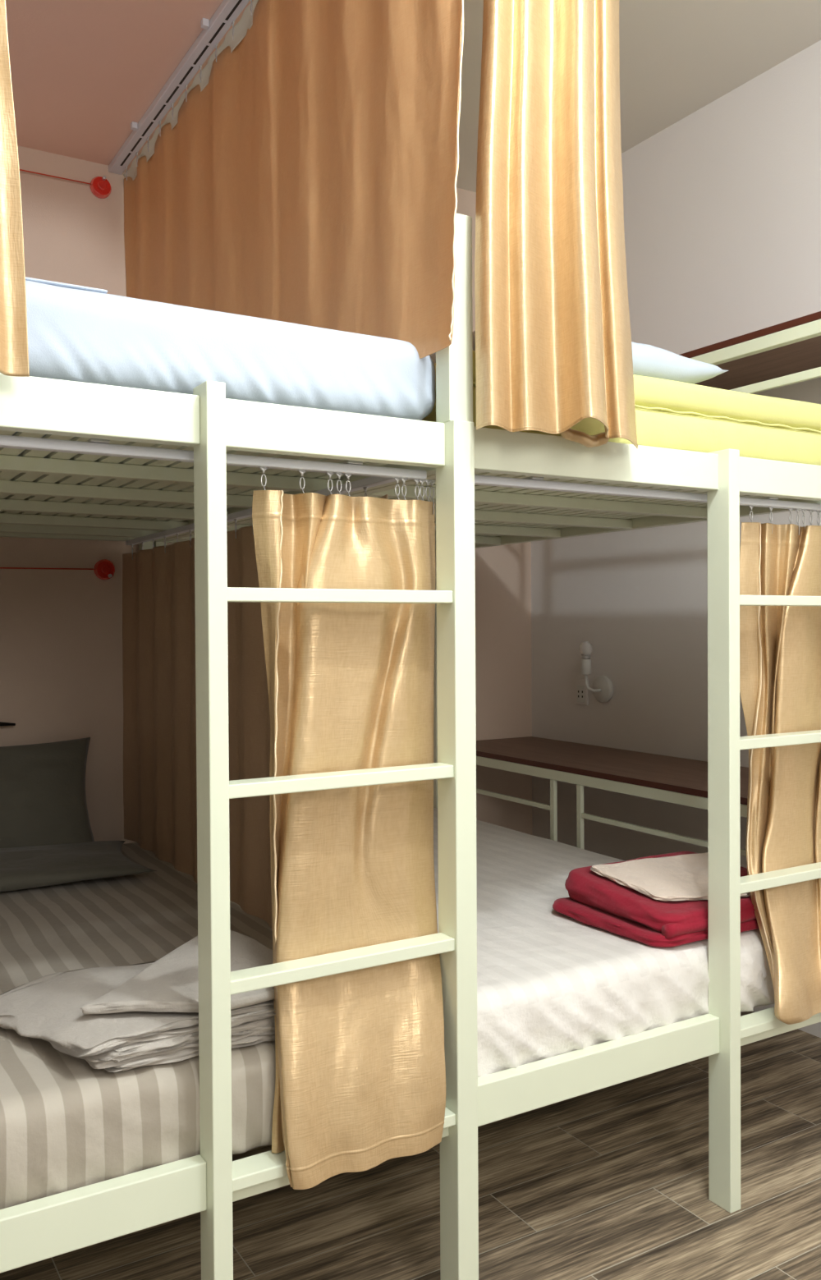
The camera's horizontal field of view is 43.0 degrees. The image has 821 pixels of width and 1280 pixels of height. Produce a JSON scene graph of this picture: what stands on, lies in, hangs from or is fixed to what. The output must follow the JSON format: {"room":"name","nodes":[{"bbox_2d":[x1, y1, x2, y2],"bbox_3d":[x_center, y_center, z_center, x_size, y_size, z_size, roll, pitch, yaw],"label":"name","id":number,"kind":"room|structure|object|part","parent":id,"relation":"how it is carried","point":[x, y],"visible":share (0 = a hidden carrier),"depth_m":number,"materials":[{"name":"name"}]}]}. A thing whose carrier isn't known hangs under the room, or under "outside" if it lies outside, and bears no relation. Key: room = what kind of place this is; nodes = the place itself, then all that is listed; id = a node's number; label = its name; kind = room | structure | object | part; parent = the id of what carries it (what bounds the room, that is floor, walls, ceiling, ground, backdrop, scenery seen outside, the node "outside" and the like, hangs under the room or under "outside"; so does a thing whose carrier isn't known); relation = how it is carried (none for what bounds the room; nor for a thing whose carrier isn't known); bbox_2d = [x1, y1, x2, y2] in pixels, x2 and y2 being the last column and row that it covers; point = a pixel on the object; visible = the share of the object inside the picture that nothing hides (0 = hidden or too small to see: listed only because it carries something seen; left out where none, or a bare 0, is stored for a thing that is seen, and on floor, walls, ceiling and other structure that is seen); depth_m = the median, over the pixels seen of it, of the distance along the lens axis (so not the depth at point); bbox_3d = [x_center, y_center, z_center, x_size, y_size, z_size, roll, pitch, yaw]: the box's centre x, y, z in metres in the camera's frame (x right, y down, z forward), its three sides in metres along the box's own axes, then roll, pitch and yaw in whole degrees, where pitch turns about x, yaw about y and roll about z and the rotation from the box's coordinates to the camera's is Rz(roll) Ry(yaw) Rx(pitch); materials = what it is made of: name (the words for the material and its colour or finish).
{"room":"dormitory","nodes":[
{"label":"dormitory","id":0,"kind":"room"},
{"bbox_2d":[5,0,253,169],"bbox_3d":[-0.890,-1.607,2.312,1.100,0.210,1.810,-1,1,-31],"label":"ceiling","id":1,"kind":"structure","parent":0,"point":[82,71],"depth_m":2.72,"materials":[{"name":"paint"}]},
{"bbox_2d":[108,0,249,174],"bbox_3d":[-0.473,-1.496,2.528,0.059,0.022,1.868,-1,1,-31],"label":"track","id":2,"kind":"object","parent":1,"relation":"attached to","point":[215,28],"visible":1,"depth_m":2.76,"materials":[{"name":"white metal"}]},
{"bbox_2d":[123,0,463,358],"bbox_3d":[-0.412,-0.993,2.534,0.050,0.987,1.916,-1,1,-31],"label":"curtain","id":3,"kind":"object","parent":2,"relation":"hanging from","point":[307,173],"visible":0.66,"depth_m":2.17,"materials":[{"name":"orange fabric"}]},
{"bbox_2d":[0,145,532,844],"bbox_3d":[-0.979,-0.325,3.385,3.560,3.000,0.100,-1,1,-31],"label":"wall","id":4,"kind":"structure","parent":0,"point":[61,630],"depth_m":3.31,"materials":[{"name":"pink paint"}]},
{"bbox_2d":[0,721,15,726],"bbox_3d":[-1.276,0.252,3.113,0.177,0.018,0.040,-1,1,-19],"label":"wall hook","id":5,"kind":"object","parent":4,"relation":"attached to","point":[2,723],"visible":1,"depth_m":3.14,"materials":[{"name":"black metal"}]},
{"bbox_2d":[0,559,114,579],"bbox_3d":[-1.375,-0.219,3.070,1.010,0.066,0.033,-1,1,-31],"label":"reel","id":6,"kind":"object","parent":4,"relation":"attached to","point":[103,569],"visible":1,"depth_m":3.30,"materials":[{"name":"red plastic"}]},
{"bbox_3d":[-1.403,-0.219,3.053,0.945,0.014,0.004,-1,1,-31],"label":"cord","id":7,"kind":"part","parent":6,"relation":"part of","materials":[{"name":"red plastic"}]},
{"bbox_2d":[19,169,111,198],"bbox_3d":[-1.383,-1.431,3.054,1.010,0.066,0.033,-1,1,-31],"label":"reel","id":8,"kind":"object","parent":4,"relation":"attached to","point":[100,186],"visible":1,"depth_m":3.29,"materials":[{"name":"red plastic"}]},
{"bbox_3d":[-1.410,-1.431,3.037,0.945,0.014,0.004,-1,1,-31],"label":"cord","id":9,"kind":"part","parent":8,"relation":"part of","materials":[{"name":"red plastic"}]},
{"bbox_2d":[0,1011,820,1279],"bbox_3d":[0.257,1.244,1.361,3.560,0.100,4.870,-1,1,-31],"label":"floor","id":10,"kind":"structure","parent":0,"point":[611,1182],"depth_m":2.17,"materials":[{"name":"brown wood"}]},
{"bbox_2d":[0,213,478,1279],"bbox_3d":[-0.838,0.226,2.323,1.116,1.925,1.865,-1,1,-31],"label":"bunk bed","id":11,"kind":"object","parent":10,"relation":"on","point":[83,497],"visible":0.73,"depth_m":1.70,"materials":[{"name":"beige paint"}]},
{"bbox_3d":[-1.306,-0.347,3.090,1.037,0.074,0.030,-1,1,-31],"label":"rail","id":12,"kind":"part","parent":11,"relation":"part of","materials":[{"name":"white metal"}]},
{"bbox_3d":[-0.577,-0.330,1.437,0.586,0.074,0.030,-1,1,-31],"label":"rail","id":13,"kind":"part","parent":11,"relation":"part of","materials":[{"name":"white metal"}]},
{"bbox_3d":[-0.570,0.838,1.453,0.586,0.074,0.030,-1,1,-31],"label":"rail","id":14,"kind":"part","parent":11,"relation":"part of","materials":[{"name":"white metal"}]},
{"bbox_2d":[0,842,275,1209],"bbox_3d":[-0.839,0.735,2.331,1.027,0.162,1.761,-1,1,-31],"label":"mattress","id":15,"kind":"object","parent":11,"relation":"on","point":[66,1124],"visible":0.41,"depth_m":1.66,"materials":[{"name":"beige fabric"}]},
{"bbox_2d":[0,737,94,848],"bbox_3d":[-1.210,0.480,3.021,0.583,0.357,0.221,-1,1,-26],"label":"pillow","id":16,"kind":"object","parent":15,"relation":"on","point":[43,796],"visible":0.82,"depth_m":3.04,"materials":[{"name":"grey fabric"}]},
{"bbox_2d":[0,840,157,891],"bbox_3d":[-1.186,0.619,2.780,0.920,0.079,0.440,-1,1,-26],"label":"pillow","id":17,"kind":"object","parent":15,"relation":"on","point":[33,866],"visible":0.98,"depth_m":2.77,"materials":[{"name":"grey fabric"}]},
{"bbox_2d":[0,961,275,1072],"bbox_3d":[-0.450,0.628,1.808,0.524,0.068,0.428,-1,1,-31],"label":"linens","id":18,"kind":"object","parent":15,"relation":"on","point":[47,1007],"visible":0.43,"depth_m":1.68,"materials":[{"name":"white fabric"}]},
{"bbox_2d":[79,930,275,1013],"bbox_3d":[-0.316,0.569,1.756,0.302,0.051,0.362,0,1,25],"label":"folded pillowcase","id":19,"kind":"object","parent":18,"relation":"on","point":[170,984],"visible":0.59,"depth_m":1.72,"materials":[{"name":"grey fabric"}]},
{"bbox_3d":[-0.852,0.211,3.376,0.037,1.925,0.045,-1,1,-31],"label":"post","id":20,"kind":"part","parent":11,"relation":"part of","materials":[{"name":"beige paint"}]},
{"bbox_3d":[-0.301,0.403,1.595,0.031,1.582,0.060,-1,1,-31],"label":"ladder post","id":21,"kind":"part","parent":11,"relation":"part of","materials":[{"name":"white metal"}]},
{"bbox_2d":[0,434,426,479],"bbox_3d":[-0.414,-0.290,1.597,1.022,0.020,0.032,-1,1,-31],"label":"track","id":22,"kind":"object","parent":11,"relation":"attached to","point":[92,446],"visible":0.95,"depth_m":1.62,"materials":[{"name":"metal"}]},
{"bbox_2d":[252,467,445,1189],"bbox_3d":[-0.074,0.281,1.743,0.354,1.131,0.152,-1,1,-31],"label":"curtain","id":23,"kind":"object","parent":22,"relation":"hanging from","point":[360,1080],"visible":0.95,"depth_m":1.74,"materials":[{"name":"beige fabric"}]},
{"bbox_3d":[-0.210,0.696,1.699,0.030,0.247,0.074,0,1,-4],"label":"panel","id":24,"kind":"part","parent":23,"relation":"part of","materials":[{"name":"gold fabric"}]},
{"bbox_2d":[3,279,435,499],"bbox_3d":[-0.836,-0.456,2.328,1.051,0.159,1.754,-1,1,-31],"label":"mattress","id":25,"kind":"object","parent":11,"relation":"on","point":[76,335],"visible":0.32,"depth_m":1.63,"materials":[{"name":"fabric"}]},
{"bbox_2d":[25,276,107,293],"bbox_3d":[-0.762,-0.528,1.657,0.441,0.006,0.447,-1,1,-31],"label":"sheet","id":26,"kind":"object","parent":25,"relation":"on","point":[45,282],"visible":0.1,"depth_m":1.55,"materials":[{"name":"white fabric"}]},
{"bbox_2d":[125,476,400,545],"bbox_3d":[-0.459,-0.301,2.587,0.022,0.014,1.695,-1,1,-31],"label":"track","id":27,"kind":"object","parent":11,"relation":"attached to","point":[369,482],"visible":0.49,"depth_m":2.44,"materials":[{"name":"white metal"}]},
{"bbox_2d":[122,486,387,930],"bbox_3d":[-0.476,0.176,2.626,0.028,0.945,1.721,-1,1,-31],"label":"curtain","id":28,"kind":"object","parent":27,"relation":"hanging from","point":[160,780],"visible":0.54,"depth_m":2.89,"materials":[{"name":"brown fabric"}]},
{"bbox_3d":[-0.388,-0.346,2.597,0.030,0.074,1.760,-1,1,-31],"label":"rail","id":29,"kind":"part","parent":11,"relation":"part of","materials":[{"name":"white metal"}]},
{"bbox_3d":[-0.123,-0.336,1.709,0.410,0.074,0.030,-1,1,-31],"label":"rail","id":30,"kind":"part","parent":11,"relation":"part of","materials":[{"name":"white metal"}]},
{"bbox_3d":[-0.116,0.855,1.725,0.410,0.028,0.030,-1,1,-31],"label":"rail","id":31,"kind":"part","parent":11,"relation":"part of","materials":[{"name":"white metal"}]},
{"bbox_3d":[0.076,-0.557,1.818,0.049,0.358,0.045,-1,1,-31],"label":"post","id":32,"kind":"part","parent":11,"relation":"part of","materials":[{"name":"white metal"}]},
{"bbox_3d":[0.082,0.406,1.825,0.043,1.566,0.060,-1,1,-31],"label":"post","id":33,"kind":"part","parent":11,"relation":"part of","materials":[{"name":"white metal"}]},
{"bbox_2d":[153,426,820,1213],"bbox_3d":[0.111,0.212,2.893,1.110,1.925,1.865,-1,1,-31],"label":"bunk bed","id":34,"kind":"object","parent":10,"relation":"on","point":[503,516],"visible":0.34,"depth_m":2.15,"materials":[{"name":"beige paint"}]},
{"bbox_3d":[-0.815,0.211,3.398,0.037,1.925,0.045,-1,1,-31],"label":"post","id":35,"kind":"part","parent":34,"relation":"part of","materials":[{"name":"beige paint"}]},
{"bbox_3d":[-0.360,-0.361,3.657,1.037,0.074,0.030,-1,1,-31],"label":"rail","id":36,"kind":"part","parent":34,"relation":"part of","materials":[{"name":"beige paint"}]},
{"bbox_3d":[-0.357,-0.347,2.615,0.030,0.074,1.760,-1,1,-31],"label":"rail","id":37,"kind":"part","parent":34,"relation":"part of","materials":[{"name":"white metal"}]},
{"bbox_3d":[0.102,0.373,3.950,0.040,1.575,0.045,-1,1,-31],"label":"post","id":38,"kind":"part","parent":34,"relation":"part of","materials":[{"name":"white metal"}]},
{"bbox_3d":[0.358,-0.343,1.998,0.628,0.074,0.030,-1,1,-31],"label":"rail","id":39,"kind":"part","parent":34,"relation":"part of","materials":[{"name":"white metal"}]},
{"bbox_3d":[0.366,0.825,2.014,0.628,0.074,0.030,-1,1,-31],"label":"rail","id":40,"kind":"part","parent":34,"relation":"part of","materials":[{"name":"white metal"}]},
{"bbox_2d":[433,807,774,1077],"bbox_3d":[0.101,0.719,2.887,1.062,0.168,1.772,-1,1,-31],"label":"mattress","id":41,"kind":"object","parent":34,"relation":"on","point":[551,983],"visible":0.25,"depth_m":2.14,"materials":[{"name":"white fabric"}]},
{"bbox_2d":[552,850,759,947],"bbox_3d":[0.633,0.591,2.429,0.516,0.096,0.390,-1,1,-31],"label":"folded blanket","id":42,"kind":"object","parent":41,"relation":"on","point":[595,900],"visible":0.52,"depth_m":2.27,"materials":[{"name":"red fabric"}]},
{"bbox_2d":[590,852,750,901],"bbox_3d":[0.663,0.549,2.428,0.409,0.036,0.304,-1,1,-31],"label":"towel","id":43,"kind":"object","parent":42,"relation":"on","point":[681,877],"visible":0.73,"depth_m":2.40,"materials":[{"name":"white fabric"}]},
{"bbox_2d":[476,736,748,856],"bbox_3d":[0.755,0.584,3.319,0.465,0.368,1.803,-1,1,-31],"label":"shelf","id":44,"kind":"object","parent":34,"relation":"on","point":[675,780],"visible":0.48,"depth_m":3.30,"materials":[{"name":"laminate"}]},
{"bbox_3d":[0.298,0.543,3.646,0.012,0.015,0.621,-1,1,-31],"label":"guard rail","id":45,"kind":"part","parent":44,"relation":"part of","materials":[{"name":"white metal"}]},
{"bbox_3d":[0.774,0.551,2.852,0.012,0.015,0.923,-1,1,-31],"label":"guard rail","id":46,"kind":"part","parent":44,"relation":"part of","materials":[{"name":"white metal"}]},
{"bbox_2d":[421,350,820,465],"bbox_3d":[0.101,-0.470,2.889,1.035,0.159,1.754,-1,1,-31],"label":"mattress","id":47,"kind":"object","parent":34,"relation":"on","point":[670,414],"visible":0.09,"depth_m":2.20,"materials":[{"name":"yellow fabric"}]},
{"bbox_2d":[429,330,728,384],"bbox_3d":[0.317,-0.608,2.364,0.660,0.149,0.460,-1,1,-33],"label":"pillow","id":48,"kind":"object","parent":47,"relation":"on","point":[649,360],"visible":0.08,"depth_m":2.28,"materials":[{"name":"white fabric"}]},
{"bbox_3d":[0.099,-0.512,2.890,1.035,0.074,1.748,-1,1,-31],"label":"panel","id":49,"kind":"part","parent":47,"relation":"part of","materials":[{"name":"yellow fabric"}]},
{"bbox_3d":[0.558,-0.360,3.164,0.030,0.074,1.760,-1,1,-31],"label":"rail","id":50,"kind":"part","parent":34,"relation":"part of","materials":[{"name":"white metal"}]},
{"bbox_2d":[474,474,820,511],"bbox_3d":[0.520,-0.303,2.158,1.063,0.020,0.032,-1,1,-31],"label":"track","id":51,"kind":"object","parent":34,"relation":"attached to","point":[532,482],"visible":0.8,"depth_m":2.09,"materials":[{"name":"metal"}]},
{"bbox_2d":[739,505,820,1024],"bbox_3d":[0.927,0.251,2.335,0.465,1.100,0.160,-1,1,-31],"label":"curtain","id":52,"kind":"object","parent":51,"relation":"hanging from","point":[780,646],"visible":0.93,"depth_m":2.32,"materials":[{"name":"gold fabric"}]},
{"bbox_3d":[0.652,0.395,2.167,0.031,1.572,0.060,-1,1,-31],"label":"ladder post","id":53,"kind":"part","parent":34,"relation":"part of","materials":[{"name":"white metal"}]},
{"bbox_2d":[679,311,820,394],"bbox_3d":[0.769,-0.595,3.268,0.465,0.390,1.885,-1,1,-31],"label":"shelf","id":54,"kind":"object","parent":34,"relation":"on","point":[788,352],"visible":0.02,"depth_m":2.74,"materials":[{"name":"laminate"}]},
{"bbox_3d":[0.767,-0.643,2.837,0.012,0.022,0.923,-1,1,-31],"label":"guard rail","id":55,"kind":"part","parent":54,"relation":"part of","materials":[{"name":"white metal"}]},
{"bbox_3d":[0.831,-0.350,2.282,0.410,0.074,0.030,-1,1,-31],"label":"rail","id":56,"kind":"part","parent":34,"relation":"part of","materials":[{"name":"white metal"}]},
{"bbox_3d":[0.838,0.841,2.297,0.410,0.028,0.030,-1,1,-31],"label":"rail","id":57,"kind":"part","parent":34,"relation":"part of","materials":[{"name":"white metal"}]},
{"bbox_2d":[456,0,820,192],"bbox_3d":[0.239,-1.756,1.321,3.560,0.100,4.870,-1,1,-31],"label":"ceiling","id":58,"kind":"structure","parent":0,"point":[677,57],"depth_m":3.07,"materials":[{"name":"paint"}]},
{"bbox_3d":[0.599,-1.708,2.024,1.100,0.019,0.025,-1,1,-31],"label":"track","id":59,"kind":"object","parent":58,"relation":"attached to","visible":0},
{"bbox_2d":[474,0,637,448],"bbox_3d":[0.293,-1.023,1.825,0.382,1.339,0.147,-1,1,-31],"label":"curtain","id":60,"kind":"object","parent":59,"relation":"hanging from","point":[553,348],"visible":1,"depth_m":1.78,"materials":[{"name":"beige fabric"}]},
{"bbox_2d":[531,40,820,1037],"bbox_3d":[1.757,-0.326,2.187,0.100,3.000,4.770,-1,1,-31],"label":"wall","id":61,"kind":"structure","parent":0,"point":[722,204],"depth_m":3.52,"materials":[{"name":"paint"}]},
{"bbox_2d":[575,678,588,705],"bbox_3d":[0.647,0.195,3.937,0.014,0.100,0.068,-1,1,-31],"label":"wall socket","id":62,"kind":"object","parent":61,"relation":"attached to","point":[581,691],"visible":0.97,"depth_m":3.93,"materials":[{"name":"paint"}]},
{"bbox_2d":[579,641,613,702],"bbox_3d":[0.677,0.117,3.812,0.089,0.227,0.102,-1,1,-31],"label":"wall lamp","id":63,"kind":"object","parent":61,"relation":"attached to","point":[603,687],"visible":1,"depth_m":3.81,"materials":[{"name":"white plastic"}]},
{"bbox_2d":[580,659,591,674],"bbox_3d":[0.645,0.100,3.825,0.038,0.058,0.038,-1,1,-31],"label":"socket","id":64,"kind":"object","parent":63,"relation":"attached to","point":[585,664],"depth_m":3.81,"materials":[{"name":"white plastic"}]},
{"bbox_3d":[0.645,0.030,3.824,0.048,0.053,0.048,-1,1,-31],"label":"bulb","id":65,"kind":"part","parent":63,"relation":"part of","materials":[{"name":"white glass"}]},
{"bbox_3d":[0.670,0.159,3.823,0.060,0.065,0.015,0,1,0],"label":"arm","id":66,"kind":"part","parent":63,"relation":"part of","materials":[{"name":"white plastic"}]},
{"bbox_3d":[0.707,0.180,3.830,0.020,0.100,0.100,-1,1,-31],"label":"plate","id":67,"kind":"part","parent":63,"relation":"part of","materials":[{"name":"white plastic"}]},
{"bbox_3d":[-0.378,-1.694,1.456,1.080,0.019,0.025,-1,1,-31],"label":"track","id":68,"kind":"object","parent":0,"visible":0},
{"bbox_2d":[0,0,29,376],"bbox_3d":[-0.671,-1.024,1.282,0.373,1.351,0.058,-1,1,-31],"label":"curtain","id":69,"kind":"object","parent":68,"relation":"hanging from","point":[14,351],"visible":1,"depth_m":1.38,"materials":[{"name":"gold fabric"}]}
]}

